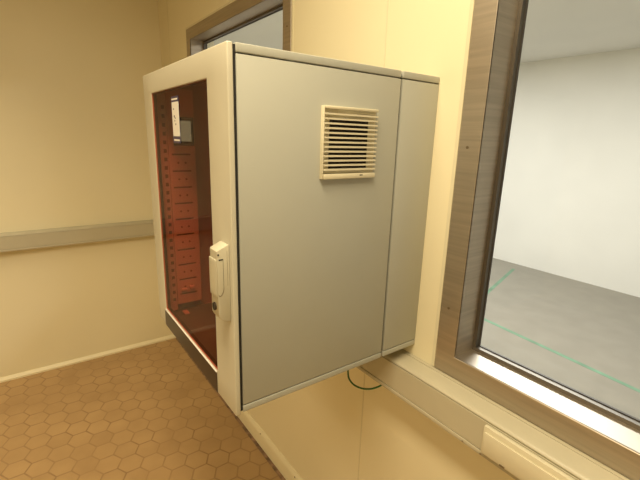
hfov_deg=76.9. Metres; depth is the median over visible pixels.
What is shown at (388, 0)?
trim
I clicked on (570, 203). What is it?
wall
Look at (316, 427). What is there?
wall
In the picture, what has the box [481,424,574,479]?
outlet box
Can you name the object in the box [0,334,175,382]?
baseboard
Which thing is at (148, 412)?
floor
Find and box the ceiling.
[214,0,639,62]
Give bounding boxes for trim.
[176,338,285,479]
[358,0,388,478]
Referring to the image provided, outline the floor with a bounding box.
[0,258,639,479]
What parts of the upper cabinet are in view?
mounting rail, rail plate, screen frame, door, plate, handle lever, handle, panel, panel, panel, panel, panel, panel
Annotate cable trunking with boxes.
[0,220,153,252]
[356,349,630,479]
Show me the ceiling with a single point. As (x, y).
(554, 29)
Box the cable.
[347,370,381,389]
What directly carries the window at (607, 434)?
in the wall at (316, 427)
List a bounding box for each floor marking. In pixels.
[484,318,639,392]
[488,268,514,293]
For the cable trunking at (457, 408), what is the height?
0.111 m
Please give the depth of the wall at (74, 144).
2.71 m
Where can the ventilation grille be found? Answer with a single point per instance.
(348, 134)
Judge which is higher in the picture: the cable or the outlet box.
the cable
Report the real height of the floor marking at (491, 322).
0.001 m
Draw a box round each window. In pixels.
[185,0,293,56]
[431,0,639,479]
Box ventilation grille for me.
[319,105,378,179]
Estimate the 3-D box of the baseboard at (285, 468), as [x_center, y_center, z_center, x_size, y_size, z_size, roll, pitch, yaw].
[0.288,1.309,1.392,0.016,0.098,5.060,-9,17,-35]
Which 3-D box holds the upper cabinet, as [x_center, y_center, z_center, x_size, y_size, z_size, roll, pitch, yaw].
[-0.123,-0.076,1.168,0.602,0.750,0.612,-9,17,-35]
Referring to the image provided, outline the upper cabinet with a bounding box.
[143,41,439,415]
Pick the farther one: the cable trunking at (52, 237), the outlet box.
the cable trunking at (52, 237)
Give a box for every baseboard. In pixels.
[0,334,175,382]
[238,411,302,479]
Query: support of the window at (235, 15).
in the wall at (316, 427)
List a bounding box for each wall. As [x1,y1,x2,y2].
[0,0,172,377]
[158,0,627,479]
[493,48,639,296]
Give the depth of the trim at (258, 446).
2.30 m
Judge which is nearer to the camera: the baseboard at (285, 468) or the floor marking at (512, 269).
the baseboard at (285, 468)

